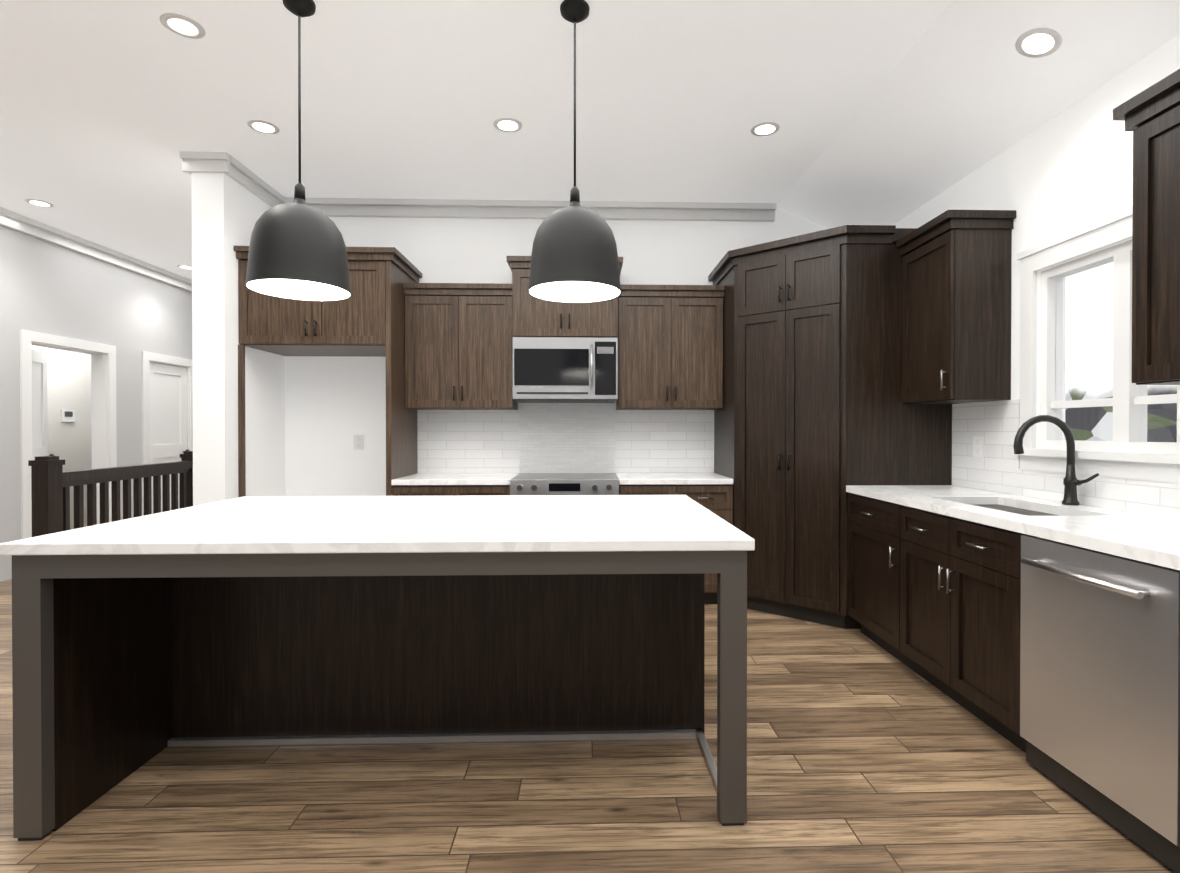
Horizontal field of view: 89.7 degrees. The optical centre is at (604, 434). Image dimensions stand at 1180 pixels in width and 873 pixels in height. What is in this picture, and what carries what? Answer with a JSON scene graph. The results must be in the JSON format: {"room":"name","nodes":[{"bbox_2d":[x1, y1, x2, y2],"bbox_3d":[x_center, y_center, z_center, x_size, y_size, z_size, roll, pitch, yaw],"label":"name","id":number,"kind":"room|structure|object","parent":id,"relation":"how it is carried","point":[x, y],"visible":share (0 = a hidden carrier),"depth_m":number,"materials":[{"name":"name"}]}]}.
{"room":"kitchen","nodes":[
{"label":"kitchen","id":0,"kind":"room"},
{"bbox_2d":[32,346,91,529],"bbox_3d":[-6.162,-0.328,6.251,0.150,3.100,3.700,0,0,-2],"label":"wall","id":1,"kind":"structure","parent":0,"point":[69,385],"depth_m":6.75,"materials":[{"name":"white paint"}]},
{"bbox_2d":[61,409,74,421],"bbox_3d":[-6.090,-0.211,6.735,0.021,0.140,0.160,0,0,-2],"label":"thermostat","id":2,"kind":"object","parent":1,"relation":"attached to","point":[67,415],"visible":0.96,"depth_m":6.72,"materials":[{"name":"white plastic"}]},
{"bbox_2d":[0,225,191,581],"bbox_3d":[-5.053,-0.305,2.835,0.150,3.100,11.200,0,0,-2],"label":"wall","id":3,"kind":"structure","parent":0,"point":[46,287],"depth_m":5.72,"materials":[{"name":"grey paint"}]},
{"bbox_2d":[32,349,54,459],"bbox_3d":[-5.438,0.203,5.582,0.415,2.023,0.742,0,0,-2],"label":"room door","id":4,"kind":"structure","parent":3,"relation":"in","point":[39,411],"depth_m":5.79,"materials":[{"name":"white wood"}]},
{"bbox_2d":[0,207,191,291],"bbox_3d":[-4.933,-1.794,2.754,0.085,0.120,11.050,0,0,-2],"label":"crown molding","id":5,"kind":"structure","parent":3,"relation":"attached to","point":[9,219],"depth_m":5.75,"materials":[{"name":"white wood"}]},
{"bbox_2d":[149,362,188,513],"bbox_3d":[-5.149,0.194,6.977,0.176,2.023,0.668,0,0,-2],"label":"hall door","id":6,"kind":"structure","parent":3,"relation":"in","point":[168,413],"depth_m":6.98,"materials":[{"name":"white wood"}]},
{"bbox_2d":[191,173,285,505],"bbox_3d":[-2.655,-0.315,4.361,0.210,3.100,0.800,0,0,-2],"label":"wall","id":7,"kind":"structure","parent":0,"point":[227,212],"depth_m":3.98,"materials":[{"name":"white paint"}]},
{"bbox_2d":[180,151,215,174],"bbox_3d":[-2.784,-1.805,4.323,0.047,0.120,0.848,0,0,-2],"label":"crown molding","id":8,"kind":"structure","parent":7,"relation":"attached to","point":[191,162],"depth_m":3.92,"materials":[{"name":"white wood"}]},
{"bbox_2d":[216,152,287,207],"bbox_3d":[-2.524,-1.805,4.281,0.047,0.120,0.748,0,0,-2],"label":"crown molding","id":9,"kind":"structure","parent":7,"relation":"attached to","point":[234,169],"depth_m":4.18,"materials":[{"name":"white wood"}]},
{"bbox_2d":[0,0,951,279],"bbox_3d":[-2.605,-1.905,2.901,8.150,0.100,11.200,0,0,-2],"label":"ceiling","id":10,"kind":"structure","parent":0,"point":[110,110],"depth_m":3.28,"materials":[{"name":"white paint"}]},
{"bbox_2d":[25,199,53,206],"bbox_3d":[-4.560,-1.866,4.791,0.172,0.004,0.172,0,0,-2],"label":"recessed light","id":11,"kind":"object","parent":10,"relation":"in","point":[39,203],"visible":1,"depth_m":4.79,"materials":[{"name":"white plastic"}]},
{"bbox_2d":[159,13,205,38],"bbox_3d":[-1.913,-1.852,2.694,0.172,0.004,0.172,0,0,-2],"label":"recessed light","id":12,"kind":"object","parent":10,"relation":"in","point":[182,25],"visible":1,"depth_m":2.69,"materials":[{"name":"white plastic"}]},
{"bbox_2d":[177,265,191,268],"bbox_3d":[-4.700,-1.878,6.668,0.172,0.004,0.172,0,0,-2],"label":"recessed light","id":13,"kind":"object","parent":10,"relation":"in","point":[185,266],"visible":0.77,"depth_m":6.64,"materials":[{"name":"white"}]},
{"bbox_2d":[247,120,279,133],"bbox_3d":[-2.061,-1.858,3.589,0.172,0.004,0.172,0,0,-2],"label":"recessed light","id":14,"kind":"object","parent":10,"relation":"in","point":[262,126],"visible":1,"depth_m":3.58,"materials":[{"name":"white plastic"}]},
{"bbox_2d":[245,0,351,300],"bbox_3d":[-1.308,-1.235,2.547,0.408,1.234,0.408,0,0,-2],"label":"pendant light","id":15,"kind":"object","parent":10,"relation":"hanging from","point":[297,249],"visible":1,"depth_m":2.43,"materials":[{"name":"black metal"}]},
{"bbox_2d":[493,118,521,131],"bbox_3d":[-0.580,-1.858,3.566,0.172,0.004,0.172,0,0,-2],"label":"recessed light","id":16,"kind":"object","parent":10,"relation":"in","point":[507,124],"visible":1,"depth_m":3.56,"materials":[{"name":"white plastic"}]},
{"bbox_2d":[528,0,621,302],"bbox_3d":[-0.128,-1.235,2.584,0.408,1.234,0.408,0,0,-2],"label":"pendant light","id":17,"kind":"object","parent":10,"relation":"hanging from","point":[574,256],"visible":1,"depth_m":2.46,"materials":[{"name":"black metal"}]},
{"bbox_2d":[751,122,779,135],"bbox_3d":[0.980,-1.858,3.615,0.172,0.004,0.172,0,0,-2],"label":"recessed light","id":18,"kind":"object","parent":10,"relation":"in","point":[765,128],"visible":1,"depth_m":3.61,"materials":[{"name":"white plastic"}]},
{"bbox_2d":[285,208,827,495],"bbox_3d":[-0.234,-0.319,4.913,5.085,3.100,0.150,0,0,-2],"label":"wall","id":19,"kind":"structure","parent":0,"point":[334,405],"depth_m":4.79,"materials":[{"name":"white paint"}]},
{"bbox_2d":[234,250,413,357],"bbox_3d":[-2.045,-0.943,4.451,1.014,0.635,0.645,0,0,-2],"label":"upper cabinet","id":20,"kind":"object","parent":19,"relation":"attached to","point":[368,323],"depth_m":4.14,"materials":[{"name":"brown wood"}]},
{"bbox_2d":[354,435,363,449],"bbox_3d":[-1.978,0.062,4.780,0.080,0.120,0.009,0,0,-2],"label":"outlet","id":21,"kind":"object","parent":19,"relation":"attached to","point":[358,442],"visible":1,"depth_m":4.78,"materials":[{"name":"white plastic"}]},
{"bbox_2d":[402,286,517,409],"bbox_3d":[-1.100,-0.644,4.632,0.806,0.894,0.347,0,0,-2],"label":"upper cabinet","id":22,"kind":"object","parent":19,"relation":"attached to","point":[457,344],"depth_m":4.47,"materials":[{"name":"brown wood"}]},
{"bbox_2d":[288,197,776,221],"bbox_3d":[-0.585,-1.808,4.774,3.955,0.120,0.086,0,0,-2],"label":"crown molding","id":23,"kind":"structure","parent":19,"relation":"attached to","point":[331,207],"depth_m":4.76,"materials":[{"name":"white wood"}]},
{"bbox_2d":[417,401,713,472],"bbox_3d":[-0.305,0.012,4.829,2.408,0.598,0.012,0,0,-2],"label":"backsplash","id":24,"kind":"structure","parent":19,"relation":"attached to","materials":[{"name":"tile"}]},
{"bbox_2d":[510,258,621,337],"bbox_3d":[-0.297,-1.005,4.625,0.790,0.552,0.407,0,0,-2],"label":"upper cabinet","id":25,"kind":"object","parent":19,"relation":"attached to","point":[530,316],"depth_m":4.43,"materials":[{"name":"brown wood"}]},
{"bbox_2d":[513,337,617,402],"bbox_3d":[-0.297,-0.490,4.597,0.782,0.470,0.442,0,0,-2],"label":"over-the-range microwave","id":26,"kind":"object","parent":25,"relation":"attached to","point":[565,370],"visible":1,"depth_m":4.42,"materials":[{"name":"silver metal"}]},
{"bbox_2d":[614,290,724,413],"bbox_3d":[0.502,-0.644,4.682,0.804,0.894,0.347,0,0,-2],"label":"upper cabinet","id":27,"kind":"object","parent":19,"relation":"attached to","point":[670,347],"depth_m":4.52,"materials":[{"name":"brown wood"}]},
{"bbox_2d":[0,579,1174,872],"bbox_3d":[-2.155,1.294,2.937,9.050,0.100,11.200,0,0,-2],"label":"floor","id":28,"kind":"structure","parent":0,"point":[866,753],"depth_m":2.02,"materials":[{"name":"brown wood"}]},
{"bbox_2d":[28,451,192,536],"bbox_3d":[-3.185,0.677,4.001,0.115,1.120,1.520,0,0,-7],"label":"stair railing","id":29,"kind":"object","parent":28,"relation":"on","point":[52,481],"visible":0.4,"depth_m":3.69,"materials":[{"name":"brown wood"}]},
{"bbox_2d":[12,551,746,840],"bbox_3d":[-0.700,0.806,2.477,2.270,0.884,1.246,0,0,-2],"label":"kitchen island","id":30,"kind":"object","parent":28,"relation":"on","point":[138,643],"depth_m":2.41,"materials":[{"name":"brown wood"}]},
{"bbox_2d":[0,495,754,554],"bbox_3d":[-0.700,0.344,2.479,2.310,0.037,1.296,0,0,-2],"label":"island countertop","id":31,"kind":"structure","parent":30,"relation":"on","point":[466,524],"depth_m":2.07,"materials":[{"name":"white stone"}]},
{"bbox_2d":[390,482,509,495],"bbox_3d":[-1.085,0.794,4.492,0.826,0.880,0.647,0,0,-2],"label":"base cabinet","id":32,"kind":"object","parent":28,"relation":"on","point":[396,488],"depth_m":4.17,"materials":[{"name":"brown wood"}]},
{"bbox_2d":[390,474,518,481],"bbox_3d":[-1.085,0.334,4.484,0.826,0.040,0.657,0,0,-2],"label":"countertop","id":33,"kind":"structure","parent":32,"relation":"on","point":[409,477],"depth_m":4.25,"materials":[{"name":"white stone"}]},
{"bbox_2d":[510,473,618,494],"bbox_3d":[-0.287,0.775,4.460,0.760,0.918,0.727,0,0,-2],"label":"range","id":34,"kind":"object","parent":28,"relation":"on","point":[564,483],"visible":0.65,"depth_m":4.14,"materials":[{"name":"silver metal"}]},
{"bbox_2d":[619,482,732,603],"bbox_3d":[0.502,0.794,4.542,0.814,0.880,0.647,0,0,-2],"label":"base cabinet","id":35,"kind":"object","parent":28,"relation":"on","point":[717,497],"depth_m":4.23,"materials":[{"name":"brown wood"}]},
{"bbox_2d":[615,470,732,481],"bbox_3d":[0.502,0.334,4.534,0.814,0.040,0.657,0,0,-2],"label":"countertop","id":36,"kind":"structure","parent":35,"relation":"on","point":[707,475],"depth_m":4.34,"materials":[{"name":"white stone"}]},
{"bbox_2d":[708,225,951,628],"bbox_3d":[1.524,-0.029,4.277,1.305,2.530,1.229,0,0,-2],"label":"pantry","id":37,"kind":"object","parent":28,"relation":"on","point":[814,416],"visible":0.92,"depth_m":3.84,"materials":[{"name":"brown wood"}]},
{"bbox_2d":[846,489,889,652],"bbox_3d":[1.869,0.801,3.385,0.672,0.880,0.681,0,0,-2],"label":"base cabinet","id":38,"kind":"object","parent":28,"relation":"on","point":[868,517],"depth_m":3.44,"materials":[{"name":"brown wood"}]},
{"bbox_2d":[890,501,1141,752],"bbox_3d":[1.890,0.805,2.708,0.672,0.880,0.925,0,0,-2],"label":"base cabinet","id":39,"kind":"object","parent":28,"relation":"on","point":[934,585],"depth_m":2.61,"materials":[{"name":"brown wood"}]},
{"bbox_2d":[846,485,1179,567],"bbox_3d":[1.900,0.349,2.240,0.682,0.040,2.965,0,0,-2],"label":"countertop","id":40,"kind":"structure","parent":39,"relation":"on","point":[1152,538],"depth_m":2.30,"materials":[{"name":"white stone"}]},
{"bbox_2d":[1013,415,1098,504],"bbox_3d":[2.042,0.118,2.689,0.301,0.414,0.172,0,0,-2],"label":"faucet","id":41,"kind":"object","parent":40,"relation":"on","point":[1071,481],"visible":1,"depth_m":2.73,"materials":[{"name":"black metal"}]},
{"bbox_2d":[1020,535,1179,872],"bbox_3d":[1.843,0.815,1.944,0.651,0.872,0.594,0,0,-2],"label":"dishwasher","id":42,"kind":"object","parent":28,"relation":"on","point":[1100,683],"visible":0.98,"depth_m":1.86,"materials":[{"name":"silver metal"}]},
{"bbox_2d":[777,0,1179,228],"bbox_3d":[1.918,-1.732,3.046,0.900,0.448,11.200,0,0,-2],"label":"ceiling","id":43,"kind":"structure","parent":0,"point":[965,88],"depth_m":2.99,"materials":[{"name":"white paint"}]},
{"bbox_2d":[1015,28,1061,57],"bbox_3d":[1.882,-1.696,2.574,0.172,0.004,0.172,21,0,-2],"label":"recessed light","id":44,"kind":"object","parent":43,"relation":"in","point":[1037,42],"visible":1,"depth_m":2.57,"materials":[{"name":"white plastic"}]},
{"bbox_2d":[894,34,1179,454],"bbox_3d":[2.350,-0.294,1.268,0.150,3.100,7.600,0,0,-2],"label":"wall","id":45,"kind":"structure","parent":0,"point":[1068,170],"depth_m":2.91,"materials":[{"name":"white paint"}]},
{"bbox_2d":[898,217,1015,404],"bbox_3d":[2.036,-0.677,3.469,0.332,0.974,0.504,0,0,-2],"label":"upper cabinet","id":46,"kind":"object","parent":45,"relation":"attached to","point":[956,274],"depth_m":3.22,"materials":[{"name":"brown wood"}]},
{"bbox_2d":[952,399,1179,518],"bbox_3d":[2.237,0.073,2.250,0.008,0.509,2.965,0,0,-2],"label":"backsplash","id":47,"kind":"structure","parent":45,"relation":"attached to","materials":[{"name":"tile"}]},
{"bbox_2d":[973,436,982,456],"bbox_3d":[2.189,0.071,3.476,0.008,0.120,0.080,0,0,-2],"label":"outlet","id":48,"kind":"object","parent":47,"relation":"attached to","point":[977,446],"visible":1,"depth_m":3.47,"materials":[{"name":"white plastic"}]},
{"bbox_2d":[1012,207,1179,482],"bbox_3d":[2.256,-0.384,2.680,0.145,1.140,0.950,0,0,-2],"label":"window","id":49,"kind":"structure","parent":45,"relation":"in","point":[1129,401],"depth_m":2.74,"materials":[{"name":"white wood"}]},
{"bbox_2d":[1126,81,1179,384],"bbox_3d":[2.094,-0.664,1.632,0.332,0.974,1.049,0,0,-2],"label":"upper cabinet","id":50,"kind":"object","parent":45,"relation":"attached to","point":[1154,124],"depth_m":2.07,"materials":[{"name":"brown wood"}]},
{"label":"outside","id":51,"kind":"structure","parent":0,"visible":0},
{"bbox_2d":[1065,262,1176,441],"bbox_3d":[9.030,-0.755,2.776,0.001,10.000,17.000,0,0,-2],"label":"window pane","id":52,"kind":"structure","parent":51,"point":[1073,358],"depth_m":10.63,"materials":[{"name":"white"}]}
]}

